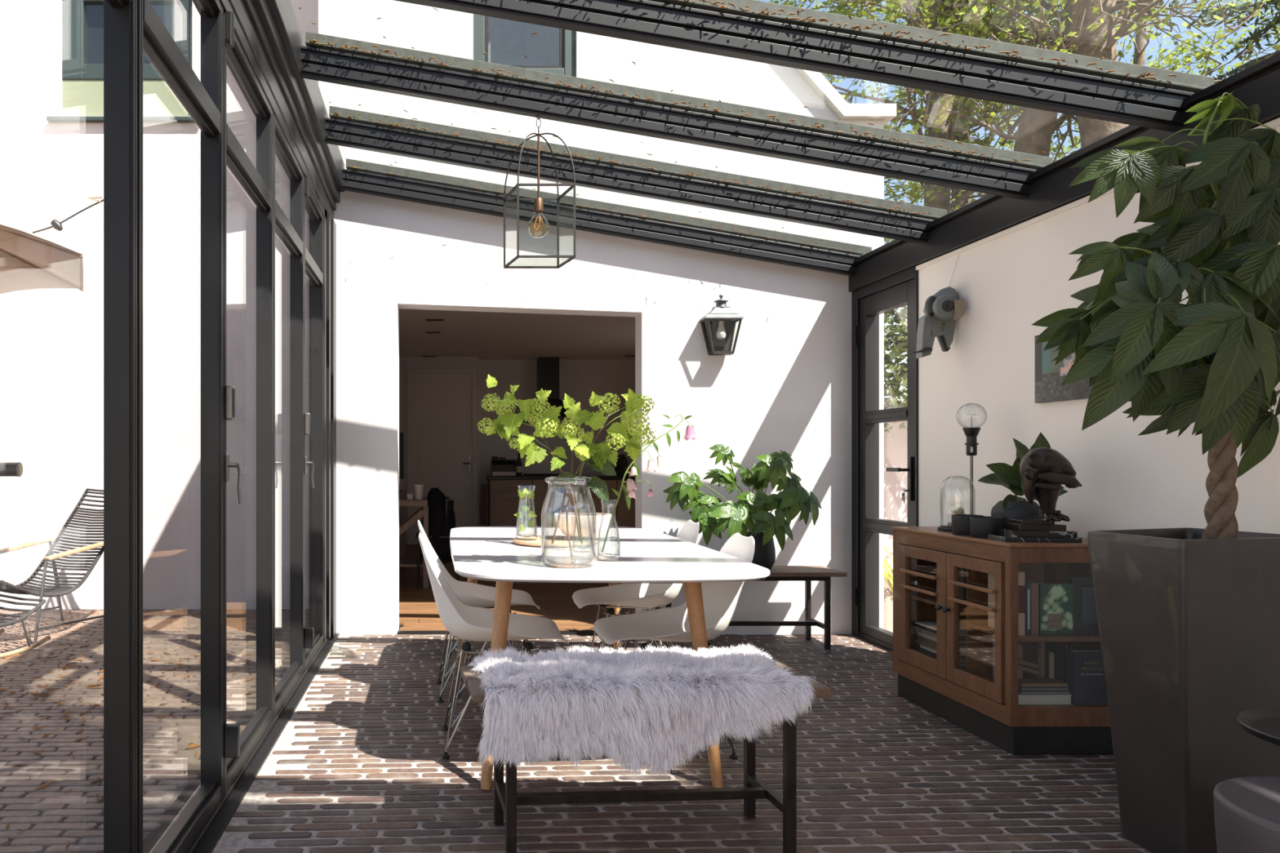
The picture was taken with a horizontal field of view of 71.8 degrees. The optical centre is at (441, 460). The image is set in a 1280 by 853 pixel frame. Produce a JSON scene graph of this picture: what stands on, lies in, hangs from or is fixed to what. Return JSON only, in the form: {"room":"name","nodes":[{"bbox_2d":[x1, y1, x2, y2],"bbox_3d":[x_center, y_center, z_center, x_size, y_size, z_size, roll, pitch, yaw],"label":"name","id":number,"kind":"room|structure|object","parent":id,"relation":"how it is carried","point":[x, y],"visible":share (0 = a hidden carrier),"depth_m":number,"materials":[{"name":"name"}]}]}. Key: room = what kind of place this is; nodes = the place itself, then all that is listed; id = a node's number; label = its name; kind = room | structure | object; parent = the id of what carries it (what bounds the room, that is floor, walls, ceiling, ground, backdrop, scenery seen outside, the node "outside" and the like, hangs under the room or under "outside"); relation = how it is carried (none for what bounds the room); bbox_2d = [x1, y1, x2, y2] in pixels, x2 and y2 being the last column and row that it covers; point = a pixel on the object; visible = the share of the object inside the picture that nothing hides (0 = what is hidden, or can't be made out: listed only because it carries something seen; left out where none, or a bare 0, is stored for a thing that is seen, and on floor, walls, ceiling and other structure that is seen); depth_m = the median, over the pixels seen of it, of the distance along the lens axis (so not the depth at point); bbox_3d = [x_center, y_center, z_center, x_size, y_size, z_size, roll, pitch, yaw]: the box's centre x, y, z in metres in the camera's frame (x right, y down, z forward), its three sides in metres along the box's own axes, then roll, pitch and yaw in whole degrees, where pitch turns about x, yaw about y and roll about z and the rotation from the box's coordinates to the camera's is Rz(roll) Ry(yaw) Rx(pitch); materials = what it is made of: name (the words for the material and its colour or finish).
{"room":"sunroom","nodes":[
{"label":"sunroom","id":0,"kind":"room"},
{"bbox_2d":[0,0,318,609],"bbox_3d":[-4.350,-2.345,6.215,7.300,7.050,0.970,0,0,0],"label":"wall","id":1,"kind":"structure","parent":0,"point":[51,340],"depth_m":6.50,"materials":[{"name":"white paint"}]},
{"bbox_2d":[0,462,22,476],"bbox_3d":[-3.062,0.571,5.200,0.981,1.119,0.090,0,0,0],"label":"light","id":2,"kind":"object","parent":1,"relation":"attached to","point":[6,468],"visible":1,"depth_m":5.17,"materials":[{"name":"black paint"}]},
{"bbox_2d":[46,0,194,122],"bbox_3d":[-2.405,-3.570,6.730,1.210,2.000,0.560,0,0,0],"label":"window","id":3,"kind":"structure","parent":1,"relation":"in","point":[82,20],"depth_m":6.55,"materials":[{"name":"grey paint"}]},
{"bbox_2d":[399,308,635,359],"bbox_3d":[1.015,-1.418,8.894,3.670,0.104,6.329,0,0,0],"label":"ceiling","id":4,"kind":"structure","parent":0,"point":[422,332],"depth_m":9.34,"materials":[{"name":"paint"}]},
{"bbox_2d":[318,0,896,635],"bbox_3d":[1.060,-2.145,5.625,3.720,6.650,0.290,0,0,0],"label":"wall","id":5,"kind":"structure","parent":0,"point":[785,385],"depth_m":5.54,"materials":[{"name":"white paint"}]},
{"bbox_2d":[103,0,137,852],"bbox_3d":[-0.743,-0.185,1.599,0.066,2.570,0.796,0,0,0],"label":"door","id":6,"kind":"structure","parent":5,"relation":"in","point":[120,16],"depth_m":1.96,"materials":[{"name":"metal"}]},
{"bbox_2d":[137,0,223,852],"bbox_3d":[-0.743,-0.185,2.392,0.066,2.570,0.785,0,0,0],"label":"door","id":7,"kind":"structure","parent":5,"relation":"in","point":[203,100],"depth_m":2.75,"materials":[{"name":"metal"}]},
{"bbox_2d":[223,11,273,795],"bbox_3d":[-0.719,-0.190,3.196,0.114,2.580,0.821,0,0,0],"label":"door","id":8,"kind":"structure","parent":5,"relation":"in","point":[258,183],"depth_m":3.57,"materials":[{"name":"metal"}]},
{"bbox_2d":[191,0,326,217],"bbox_3d":[-0.752,-1.498,2.945,0.095,0.054,5.190,0,0,0],"label":"trim","id":9,"kind":"structure","parent":5,"relation":"attached to","point":[226,5],"depth_m":3.47,"materials":[{"name":"metal"}]},
{"bbox_2d":[187,637,330,852],"bbox_3d":[-0.748,1.113,2.945,0.085,0.035,5.190,0,0,0],"label":"trim","id":10,"kind":"structure","parent":5,"relation":"attached to","point":[206,828],"depth_m":3.10,"materials":[{"name":"metal"}]},
{"bbox_2d":[195,632,339,852],"bbox_3d":[-0.684,1.127,2.945,0.041,0.013,5.190,0,0,0],"label":"trim","id":11,"kind":"structure","parent":5,"relation":"attached to","point":[212,837],"depth_m":3.15,"materials":[{"name":"metal"}]},
{"bbox_2d":[273,113,303,719],"bbox_3d":[-0.743,-0.185,4.006,0.066,2.570,0.796,0,0,0],"label":"door","id":12,"kind":"structure","parent":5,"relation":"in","point":[291,233],"depth_m":4.37,"materials":[{"name":"metal"}]},
{"bbox_2d":[303,175,323,672],"bbox_3d":[-0.719,-0.190,4.772,0.114,2.580,0.734,0,0,0],"label":"door","id":13,"kind":"structure","parent":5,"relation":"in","point":[313,264],"depth_m":5.10,"materials":[{"name":"metal"}]},
{"bbox_2d":[308,208,336,642],"bbox_3d":[-0.743,-0.200,5.340,0.115,2.660,0.399,0,0,0],"label":"trim","id":14,"kind":"structure","parent":5,"relation":"attached to","point":[329,224],"depth_m":5.24,"materials":[{"name":"metal"}]},
{"bbox_2d":[397,631,597,635],"bbox_3d":[0.507,1.125,5.558,1.585,0.021,0.045,0,0,0],"label":"trim","id":15,"kind":"structure","parent":5,"relation":"attached to","point":[424,633],"depth_m":5.54,"materials":[{"name":"metal"}]},
{"bbox_2d":[473,13,575,76],"bbox_3d":[0.540,-3.120,5.780,0.871,1.700,0.540,0,0,0],"label":"window","id":16,"kind":"structure","parent":5,"relation":"in","point":[502,35],"depth_m":6.04,"materials":[{"name":"glass"}]},
{"bbox_2d":[488,16,559,65],"bbox_3d":[0.540,-3.120,6.045,0.871,1.700,0.010,0,0,0],"label":"window pane","id":17,"kind":"object","parent":16,"relation":"attached to","point":[504,34],"depth_m":6.04,"materials":[{"name":"grey"}]},
{"bbox_2d":[698,294,743,355],"bbox_3d":[1.790,-0.870,5.470,0.247,0.386,0.141,0,0,0],"label":"wall lantern","id":18,"kind":"object","parent":5,"relation":"attached to","point":[718,326],"visible":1,"depth_m":5.46,"materials":[{"name":"metal"}]},
{"bbox_2d":[399,356,907,573],"bbox_3d":[4.090,-0.145,8.715,9.820,2.650,5.970,0,0,0],"label":"wall","id":19,"kind":"structure","parent":0,"point":[578,378],"depth_m":11.60,"materials":[{"name":"paint"}]},
{"bbox_2d":[407,368,476,544],"bbox_3d":[0.004,-0.041,11.245,0.919,2.342,0.111,0,0,0],"label":"door","id":20,"kind":"structure","parent":19,"relation":"in","point":[442,402],"depth_m":11.26,"materials":[{"name":"paint"}]},
{"bbox_2d":[522,356,569,421],"bbox_3d":[1.425,-0.949,11.335,0.900,0.842,0.510,0,0,0],"label":"hood","id":21,"kind":"object","parent":19,"relation":"attached to","point":[548,367],"visible":0.65,"depth_m":11.32,"materials":[{"name":"black metal"}]},
{"bbox_2d":[211,544,1153,852],"bbox_3d":[1.060,1.153,4.550,3.600,0.075,14.100,0,0,0],"label":"floor","id":22,"kind":"structure","parent":0,"point":[358,766],"depth_m":3.03,"materials":[{"name":"brick"}]},
{"bbox_2d":[399,488,406,557],"bbox_3d":[-0.555,0.721,8.975,0.310,0.789,1.250,0,0,0],"label":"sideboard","id":23,"kind":"object","parent":22,"relation":"on","point":[402,492],"visible":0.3,"depth_m":8.79,"materials":[{"name":"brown wood"}]},
{"bbox_2d":[399,497,429,588],"bbox_3d":[-0.407,0.730,7.700,0.585,0.770,0.700,0,0,0],"label":"desk","id":24,"kind":"object","parent":22,"relation":"on","point":[403,501],"visible":0.34,"depth_m":7.41,"materials":[{"name":"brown wood"}]},
{"bbox_2d":[415,496,458,588],"bbox_3d":[-0.030,0.723,7.600,0.402,0.786,0.400,0,0,0],"label":"desk chair","id":25,"kind":"object","parent":22,"relation":"on","point":[447,498],"visible":0.48,"depth_m":7.42,"materials":[{"name":"black paint"}]},
{"bbox_2d":[421,488,455,563],"bbox_3d":[-0.034,0.572,7.600,0.311,0.650,0.432,0,0,0],"label":"jacket","id":26,"kind":"object","parent":25,"relation":"hanging from","point":[437,521],"visible":0.66,"depth_m":7.42,"materials":[{"name":"black fabric"}]},
{"bbox_2d":[417,520,540,702],"bbox_3d":[0.172,0.713,4.160,0.577,0.834,0.460,0,0,-1],"label":"shell chair","id":27,"kind":"object","parent":22,"relation":"on","point":[473,594],"visible":0.46,"depth_m":4.28,"materials":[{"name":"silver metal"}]},
{"bbox_2d":[418,533,568,758],"bbox_3d":[0.197,0.713,3.410,0.577,0.834,0.460,0,0,0],"label":"shell chair","id":28,"kind":"object","parent":22,"relation":"on","point":[464,621],"visible":0.85,"depth_m":3.34,"materials":[{"name":"white plastic"}]},
{"bbox_2d":[488,480,531,526],"bbox_3d":[0.892,0.682,11.270,0.535,0.863,0.620,0,0,0],"label":"base cabinet","id":29,"kind":"object","parent":22,"relation":"on","point":[504,500],"visible":0.56,"depth_m":10.98,"materials":[{"name":"brown wood"}]},
{"bbox_2d":[485,475,635,479],"bbox_3d":[1.671,0.230,11.270,2.138,0.040,0.620,0,0,0],"label":"countertop","id":30,"kind":"structure","parent":29,"relation":"on","point":[489,477],"depth_m":10.96,"materials":[{"name":"brown wood"}]},
{"bbox_2d":[490,456,515,475],"bbox_3d":[0.817,0.079,11.275,0.321,0.258,0.350,0,0,0],"label":"bin","id":31,"kind":"object","parent":30,"relation":"on","point":[500,467],"visible":0.98,"depth_m":11.14,"materials":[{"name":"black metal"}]},
{"bbox_2d":[531,480,573,525],"bbox_3d":[1.435,0.682,11.270,0.542,0.863,0.620,0,0,0],"label":"base cabinet","id":32,"kind":"object","parent":22,"relation":"on","point":[557,490],"visible":0.51,"depth_m":10.98,"materials":[{"name":"brown wood"}]},
{"bbox_2d":[573,480,616,526],"bbox_3d":[1.980,0.682,11.270,0.542,0.863,0.620,0,0,0],"label":"base cabinet","id":33,"kind":"object","parent":22,"relation":"on","point":[584,501],"visible":0.39,"depth_m":10.98,"materials":[{"name":"brown wood"}]},
{"bbox_2d":[449,525,770,790],"bbox_3d":[0.598,0.758,3.860,1.120,0.755,2.142,0,0,0],"label":"dining table","id":34,"kind":"object","parent":22,"relation":"on","point":[491,553],"visible":0.83,"depth_m":3.09,"materials":[{"name":"white wood"}]},
{"bbox_2d":[512,535,597,546],"bbox_3d":[0.514,0.369,3.880,0.384,0.021,0.384,0,0,0],"label":"round board","id":35,"kind":"object","parent":34,"relation":"on","point":[538,543],"visible":0.64,"depth_m":3.76,"materials":[{"name":"brown wood"}]},
{"bbox_2d":[515,485,537,540],"bbox_3d":[0.384,0.237,3.860,0.096,0.244,0.096,0,0,0],"label":"glass carafe","id":36,"kind":"object","parent":35,"relation":"on","point":[517,486],"visible":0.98,"depth_m":3.85,"materials":[{"name":"glass"}]},
{"bbox_2d":[514,487,536,532],"bbox_3d":[0.378,0.224,3.855,0.105,0.200,0.020,0,0,5],"label":"leafy sprig","id":37,"kind":"object","parent":36,"relation":"in","point":[525,492],"visible":1,"depth_m":3.86,"materials":[{"name":"green plant"}]},
{"bbox_2d":[554,512,611,540],"bbox_3d":[0.643,0.301,3.880,0.262,0.114,0.262,0,0,0],"label":"ceramic bowl","id":38,"kind":"object","parent":35,"relation":"on","point":[584,519],"visible":0.76,"depth_m":3.79,"materials":[{"name":"white ceramic"}]},
{"bbox_2d":[541,476,595,568],"bbox_3d":[0.457,0.220,3.080,0.197,0.319,0.197,0,0,0],"label":"glass jar","id":39,"kind":"object","parent":34,"relation":"on","point":[575,561],"visible":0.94,"depth_m":3.08,"materials":[{"name":"glass"}]},
{"bbox_2d":[477,374,581,538],"bbox_3d":[0.312,-0.016,3.051,0.370,0.594,0.206,0,0,0],"label":"branch","id":40,"kind":"object","parent":39,"relation":"in","point":[506,424],"visible":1,"depth_m":3.02,"materials":[{"name":"green plant"}]},
{"bbox_2d":[550,393,601,560],"bbox_3d":[0.478,0.060,3.036,0.177,0.608,0.172,0,0,19],"label":"branch","id":41,"kind":"object","parent":39,"relation":"in","point":[574,413],"visible":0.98,"depth_m":3.04,"materials":[{"name":"green plant"}]},
{"bbox_2d":[554,452,616,544],"bbox_3d":[0.519,0.133,3.090,0.226,0.349,0.091,0,0,0],"label":"leaf sprig","id":42,"kind":"object","parent":39,"relation":"in","point":[597,486],"visible":0.83,"depth_m":3.08,"materials":[{"name":"green plant"}]},
{"bbox_2d":[551,388,656,544],"bbox_3d":[0.578,0.025,3.033,0.360,0.560,0.181,0,0,0],"label":"branch","id":43,"kind":"object","parent":39,"relation":"in","point":[621,432],"visible":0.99,"depth_m":3.04,"materials":[{"name":"green plant"}]},
{"bbox_2d":[596,499,621,561],"bbox_3d":[0.634,0.265,3.240,0.090,0.229,0.090,0,0,0],"label":"glass carafe","id":44,"kind":"object","parent":34,"relation":"on","point":[601,500],"visible":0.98,"depth_m":3.23,"materials":[{"name":"glass"}]},
{"bbox_2d":[601,413,697,552],"bbox_3d":[0.779,0.089,3.201,0.351,0.524,0.070,0,0,6],"label":"stem","id":45,"kind":"object","parent":44,"relation":"in","point":[629,491],"visible":0.98,"depth_m":3.20,"materials":[{"name":"pink plant"}]},
{"bbox_2d":[616,480,635,527],"bbox_3d":[2.496,0.682,11.270,0.481,0.863,0.620,0,0,0],"label":"base cabinet","id":46,"kind":"object","parent":22,"relation":"on","point":[624,517],"visible":0.14,"depth_m":10.98,"materials":[{"name":"brown wood"}]},
{"bbox_2d":[572,520,699,653],"bbox_3d":[0.948,0.713,4.179,0.577,0.834,0.460,0,0,2],"label":"shell chair","id":47,"kind":"object","parent":22,"relation":"on","point":[631,596],"visible":0.57,"depth_m":4.25,"materials":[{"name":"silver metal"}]},
{"bbox_2d":[461,661,831,852],"bbox_3d":[0.582,0.886,2.545,1.026,0.485,0.326,0,0,-4],"label":"bench","id":48,"kind":"object","parent":22,"relation":"on","point":[506,797],"visible":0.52,"depth_m":2.52,"materials":[{"name":"metal"}]},
{"bbox_2d":[468,642,817,780],"bbox_3d":[0.569,0.717,2.523,0.975,0.314,0.465,0,0,-4],"label":"sheepskin rug","id":49,"kind":"object","parent":48,"relation":"on","point":[653,706],"visible":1,"depth_m":2.34,"materials":[{"name":"grey fur"}]},
{"bbox_2d":[593,533,755,759],"bbox_3d":[0.923,0.713,3.400,0.577,0.834,0.460,0,0,-1],"label":"shell chair","id":50,"kind":"object","parent":22,"relation":"on","point":[720,599],"visible":0.66,"depth_m":3.47,"materials":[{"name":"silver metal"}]},
{"bbox_2d":[655,565,847,649],"bbox_3d":[1.827,0.898,5.235,1.166,0.462,0.331,0,0,0],"label":"bench","id":51,"kind":"object","parent":22,"relation":"on","point":[807,574],"visible":0.44,"depth_m":5.10,"materials":[{"name":"wood"}]},
{"bbox_2d":[746,531,775,569],"bbox_3d":[1.930,0.556,5.225,0.214,0.222,0.214,0,0,0],"label":"flowerpot","id":52,"kind":"object","parent":51,"relation":"on","point":[764,556],"visible":0.37,"depth_m":5.13,"materials":[{"name":"ceramic"}]},
{"bbox_2d":[662,444,822,551],"bbox_3d":[1.804,0.213,5.111,0.964,0.621,0.451,0,0,0],"label":"leaf plant","id":53,"kind":"object","parent":52,"relation":"in","point":[713,516],"visible":0.98,"depth_m":5.04,"materials":[{"name":"green plant"}]},
{"bbox_2d":[891,526,1113,754],"bbox_3d":[2.401,0.725,3.697,0.507,0.810,0.867,0,0,0],"label":"display cabinet","id":54,"kind":"object","parent":22,"relation":"on","point":[969,699],"visible":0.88,"depth_m":3.55,"materials":[{"name":"brown wood"}]},
{"bbox_2d":[909,592,965,612],"bbox_3d":[2.429,0.644,3.882,0.428,0.016,0.445,0,0,0],"label":"shelf","id":55,"kind":"object","parent":54,"relation":"attached to","point":[924,597],"depth_m":3.94,"materials":[{"name":"brown wood"}]},
{"bbox_2d":[951,514,983,535],"bbox_3d":[2.262,0.278,3.672,0.119,0.084,0.119,0,0,0],"label":"cup","id":56,"kind":"object","parent":54,"relation":"on","point":[960,522],"visible":0.71,"depth_m":3.64,"materials":[{"name":"ceramic"}]},
{"bbox_2d":[955,403,986,514],"bbox_3d":[2.483,0.026,4.000,0.124,0.588,0.124,0,0,0],"label":"globe lamp","id":57,"kind":"object","parent":54,"relation":"on","point":[971,433],"visible":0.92,"depth_m":3.99,"materials":[{"name":"black paint"}]},
{"bbox_2d":[962,427,981,455],"bbox_3d":[2.483,-0.086,4.000,0.076,0.130,0.076,0,0,0],"label":"socket","id":58,"kind":"object","parent":57,"relation":"attached to","point":[971,433],"depth_m":3.98,"materials":[{"name":"black paint"}]},
{"bbox_2d":[969,515,1003,537],"bbox_3d":[2.262,0.278,3.545,0.119,0.084,0.119,0,0,0],"label":"cup","id":59,"kind":"object","parent":54,"relation":"on","point":[980,526],"visible":0.9,"depth_m":3.50,"materials":[{"name":"ceramic"}]},
{"bbox_2d":[987,571,1025,635],"bbox_3d":[2.266,0.561,3.427,0.026,0.246,0.186,0,0,0],"label":"book","id":60,"kind":"object","parent":54,"relation":"on","point":[1021,587],"visible":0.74,"depth_m":3.33,"materials":[{"name":"beige paper"}]},
{"bbox_2d":[991,500,1044,528],"bbox_3d":[2.430,0.246,3.605,0.186,0.147,0.186,0,0,0],"label":"round vase","id":61,"kind":"object","parent":54,"relation":"on","point":[1025,510],"visible":0.47,"depth_m":3.54,"materials":[{"name":"black ceramic"}]},
{"bbox_2d":[977,432,1068,509],"bbox_3d":[2.427,0.045,3.580,0.346,0.325,0.104,0,0,4],"label":"leaf plant","id":62,"kind":"object","parent":61,"relation":"in","point":[1006,475],"visible":0.54,"depth_m":3.58,"materials":[{"name":"green plant"}]},
{"bbox_2d":[1024,579,1031,635],"bbox_3d":[2.291,0.578,3.415,0.017,0.212,0.170,0,0,0],"label":"book","id":63,"kind":"object","parent":54,"relation":"on","point":[1027,583],"visible":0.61,"depth_m":3.33,"materials":[{"name":"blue paper"}]},
{"bbox_2d":[1017,563,1044,583],"bbox_3d":[2.429,0.553,3.555,0.152,0.261,0.014,0,0,0],"label":"book","id":64,"kind":"object","parent":54,"relation":"on","point":[1033,572],"visible":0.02,"depth_m":3.55,"materials":[{"name":"beige paper"}]},
{"bbox_2d":[985,447,1082,542],"bbox_3d":[2.382,0.134,3.406,0.331,0.372,0.176,0,0,8],"label":"statue","id":65,"kind":"object","parent":54,"relation":"on","point":[1050,466],"visible":1,"depth_m":3.35,"materials":[{"name":"black stone"}]},
{"bbox_2d":[967,622,1100,641],"bbox_3d":[2.429,0.693,3.451,0.428,0.018,0.298,0,0,0],"label":"shelf","id":66,"kind":"object","parent":54,"relation":"attached to","point":[971,627],"depth_m":3.30,"materials":[{"name":"brown wood"}]},
{"bbox_2d":[1031,582,1038,635],"bbox_3d":[2.318,0.582,3.417,0.028,0.204,0.165,0,0,0],"label":"book","id":67,"kind":"object","parent":54,"relation":"on","point":[1034,586],"visible":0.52,"depth_m":3.33,"materials":[{"name":"beige paper"}]},
{"bbox_2d":[1017,693,1071,704],"bbox_3d":[2.353,0.933,3.362,0.206,0.038,0.075,0,0,0],"label":"book","id":68,"kind":"object","parent":54,"relation":"on","point":[1022,699],"visible":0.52,"depth_m":3.33,"materials":[{"name":"grey paper"}]},
{"bbox_2d":[1017,690,1071,694],"bbox_3d":[2.353,0.907,3.362,0.198,0.012,0.075,0,0,0],"label":"book","id":69,"kind":"object","parent":68,"relation":"on","point":[1019,691],"visible":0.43,"depth_m":3.33,"materials":[{"name":"grey paper"}]},
{"bbox_2d":[1017,685,1070,691],"bbox_3d":[2.352,0.893,3.362,0.191,0.016,0.075,0,0,0],"label":"book","id":70,"kind":"object","parent":69,"relation":"on","point":[1020,688],"visible":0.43,"depth_m":3.33,"materials":[{"name":"grey paper"}]},
{"bbox_2d":[1017,678,1068,687],"bbox_3d":[2.352,0.876,3.362,0.183,0.016,0.075,0,0,0],"label":"book","id":71,"kind":"object","parent":70,"relation":"on","point":[1023,682],"visible":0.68,"depth_m":3.33,"materials":[{"name":"brown paper"}]},
{"bbox_2d":[1038,583,1073,635],"bbox_3d":[2.403,0.584,3.348,0.130,0.199,0.028,0,0,0],"label":"book","id":72,"kind":"object","parent":54,"relation":"on","point":[1055,601],"visible":1,"depth_m":3.33,"materials":[{"name":"green paper"}]},
{"bbox_2d":[1048,645,1067,682],"bbox_3d":[2.462,0.841,3.455,0.016,0.222,0.191,0,0,0],"label":"book","id":73,"kind":"object","parent":54,"relation":"on","point":[1060,655],"visible":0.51,"depth_m":3.39,"materials":[{"name":"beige paper"}]},
{"bbox_2d":[1066,576,1099,635],"bbox_3d":[2.529,0.572,3.359,0.119,0.225,0.032,0,0,0],"label":"book","id":74,"kind":"object","parent":54,"relation":"on","point":[1085,614],"visible":0.66,"depth_m":3.35,"materials":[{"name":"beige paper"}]},
{"bbox_2d":[1066,649,1107,705],"bbox_3d":[2.521,0.848,3.334,0.130,0.208,0.041,0,0,0],"label":"book","id":75,"kind":"object","parent":54,"relation":"on","point":[1086,679],"visible":0.99,"depth_m":3.31,"materials":[{"name":"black paper"}]},
{"bbox_2d":[1087,527,1279,852],"bbox_3d":[2.191,0.672,2.510,0.486,0.915,0.347,0,0,-12],"label":"square planter","id":76,"kind":"object","parent":22,"relation":"on","point":[1188,624],"visible":0.95,"depth_m":2.37,"materials":[{"name":"concrete"}]},
{"bbox_2d":[1031,92,1279,539],"bbox_3d":[2.159,-0.370,2.507,0.974,1.474,0.571,0,0,-30],"label":"tree","id":77,"kind":"object","parent":76,"relation":"on","point":[1211,361],"visible":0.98,"depth_m":2.38,"materials":[{"name":"green plant"}]},
{"bbox_2d":[1213,776,1279,852],"bbox_3d":[1.765,0.905,1.640,0.420,0.449,0.420,0,0,0],"label":"round stool","id":78,"kind":"object","parent":22,"relation":"on","point":[1246,810],"visible":1,"depth_m":1.70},
{"bbox_2d":[1235,707,1279,746],"bbox_3d":[2.060,0.872,1.900,0.428,0.517,0.428,0,0,0],"label":"tray table","id":79,"kind":"object","parent":22,"relation":"on","point":[1264,724],"visible":1,"depth_m":2.04,"materials":[{"name":"black paint"}]},
{"bbox_2d":[228,0,1279,292],"bbox_3d":[1.010,-1.507,3.270,3.660,0.831,4.540,0,0,0],"label":"roof","id":80,"kind":"structure","parent":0,"point":[1020,188],"depth_m":3.83,"materials":[{"name":"metal"}]},
{"bbox_2d":[503,115,575,268],"bbox_3d":[0.438,-1.238,3.860,0.302,0.693,0.219,0,0,0],"label":"pendant lantern","id":81,"kind":"object","parent":80,"relation":"hanging from","point":[538,202],"visible":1,"depth_m":3.85,"materials":[{"name":"metal"}]},
{"bbox_2d":[918,125,1279,537],"bbox_3d":[2.760,0.046,1.140,0.180,2.267,7.280,0,0,0],"label":"wall","id":82,"kind":"structure","parent":0,"point":[1007,283],"depth_m":3.83,"materials":[{"name":"paint"}]},
{"bbox_2d":[851,265,918,651],"bbox_3d":[2.694,0.019,5.160,0.212,2.222,0.760,0,0,0],"label":"door","id":83,"kind":"structure","parent":82,"relation":"in","point":[899,290],"depth_m":5.38,"materials":[{"name":"metal"}]},
{"bbox_2d":[912,255,964,358],"bbox_3d":[2.553,-0.796,4.409,0.241,0.529,0.204,0,0,21],"label":"wall sculpture","id":84,"kind":"object","parent":82,"relation":"attached to","point":[941,310],"visible":1,"depth_m":4.40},
{"bbox_2d":[1035,330,1093,403],"bbox_3d":[2.658,-0.405,3.587,0.022,0.300,0.445,0,0,0],"label":"photo panel","id":85,"kind":"object","parent":82,"relation":"attached to","point":[1049,376],"visible":0.41,"depth_m":3.69,"materials":[{"name":"paper"}]},
{"bbox_2d":[915,117,1279,270],"bbox_3d":[2.664,-1.076,1.143,0.012,0.022,7.285,0,0,0],"label":"trim","id":86,"kind":"structure","parent":82,"relation":"attached to","point":[1273,124],"depth_m":3.90,"materials":[{"name":"paint"}]},
{"label":"outside","id":87,"kind":"structure","parent":0,"visible":0},
{"bbox_2d":[0,608,308,852],"bbox_3d":[-3.892,1.153,2.000,6.216,0.074,9.000,0,0,0],"label":"floor","id":88,"kind":"structure","parent":87,"point":[51,693],"depth_m":3.75,"materials":[{"name":"brick"}]},
{"bbox_2d":[0,594,50,657],"bbox_3d":[-2.687,0.980,4.994,0.468,0.298,0.569,0,0,29],"label":"footstool","id":89,"kind":"object","parent":88,"relation":"on","point":[4,622],"visible":1,"depth_m":5.04,"materials":[{"name":"grey metal"}]},
{"bbox_2d":[0,224,84,293],"bbox_3d":[-2.950,-0.151,4.200,2.192,2.563,2.192,0,0,23],"label":"parasol","id":90,"kind":"object","parent":88,"relation":"on","point":[28,261],"visible":1,"depth_m":4.76,"materials":[{"name":"beige fabric"}]},
{"bbox_2d":[0,488,103,643],"bbox_3d":[-2.580,0.667,5.601,0.615,0.928,1.016,0,0,29],"label":"lounge chair","id":91,"kind":"object","parent":88,"relation":"on","point":[55,589],"visible":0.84,"depth_m":5.69,"materials":[{"name":"grey metal"}]},
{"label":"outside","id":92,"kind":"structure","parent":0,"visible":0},
{"bbox_2d":[884,573,893,632],"bbox_3d":[6.425,1.170,3.300,7.150,0.060,10.600,0,0,0],"label":"paving","id":93,"kind":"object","parent":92,"point":[888,595],"depth_m":6.63,"materials":[{"name":"brick"}]},
{"bbox_2d":[884,237,907,435],"bbox_3d":[5.104,-0.593,8.049,2.920,3.469,0.749,0,0,0],"label":"ivy hedge","id":94,"kind":"object","parent":93,"relation":"on","point":[900,346],"visible":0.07,"depth_m":7.98,"materials":[{"name":"green plant"}]},
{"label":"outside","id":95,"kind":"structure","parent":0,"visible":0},
{"bbox_3d":[0.000,1.310,7.500,60.000,0.240,65.000,0,0,0],"label":"ground","id":96,"kind":"structure","parent":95,"visible":0},
{"bbox_2d":[786,0,1060,241],"bbox_3d":[8.050,-5.620,14.055,4.885,13.990,4.564,0,0,5],"label":"tree","id":97,"kind":"object","parent":96,"relation":"on","point":[962,202],"visible":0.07,"depth_m":13.88,"materials":[{"name":"green plant"}]},
{"bbox_2d":[757,0,1164,213],"bbox_3d":[7.024,-5.353,12.185,5.461,13.066,5.354,0,0,19],"label":"tree","id":98,"kind":"object","parent":96,"relation":"on","point":[944,128],"visible":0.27,"depth_m":11.58,"materials":[{"name":"green plant"}]},
{"bbox_2d":[800,0,1247,204],"bbox_3d":[11.222,-6.121,17.974,7.176,14.526,6.768,0,0,0],"label":"tree","id":99,"kind":"object","parent":96,"relation":"on","point":[1214,65],"visible":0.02,"depth_m":17.02,"materials":[{"name":"green plant"}]},
{"bbox_2d":[822,0,1279,202],"bbox_3d":[7.442,-5.471,10.348,7.082,12.938,6.892,0,0,-35],"label":"tree","id":100,"kind":"object","parent":96,"relation":"on","point":[1086,28],"visible":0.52,"depth_m":9.90,"materials":[{"name":"green plant"}]},
{"bbox_2d":[924,0,1279,161],"bbox_3d":[13.555,-5.764,17.735,6.650,13.816,8.240,0,0,31],"label":"tree","id":101,"kind":"object","parent":96,"relation":"on","point":[1140,42],"visible":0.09,"depth_m":16.94,"materials":[{"name":"green plant"}]},
{"bbox_2d":[1151,0,1279,75],"bbox_3d":[19.180,-6.047,17.910,8.729,14.372,8.123,0,0,-3],"label":"tree","id":102,"kind":"object","parent":96,"relation":"on","point":[1235,33],"visible":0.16,"depth_m":18.46,"materials":[{"name":"green plant"}]},
{"bbox_2d":[1186,0,1279,79],"bbox_3d":[10.389,-4.840,9.224,4.128,12.060,4.252,0,0,0],"label":"tree","id":103,"kind":"object","parent":96,"relation":"on","point":[1256,37],"visible":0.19,"depth_m":9.78,"materials":[{"name":"green plant"}]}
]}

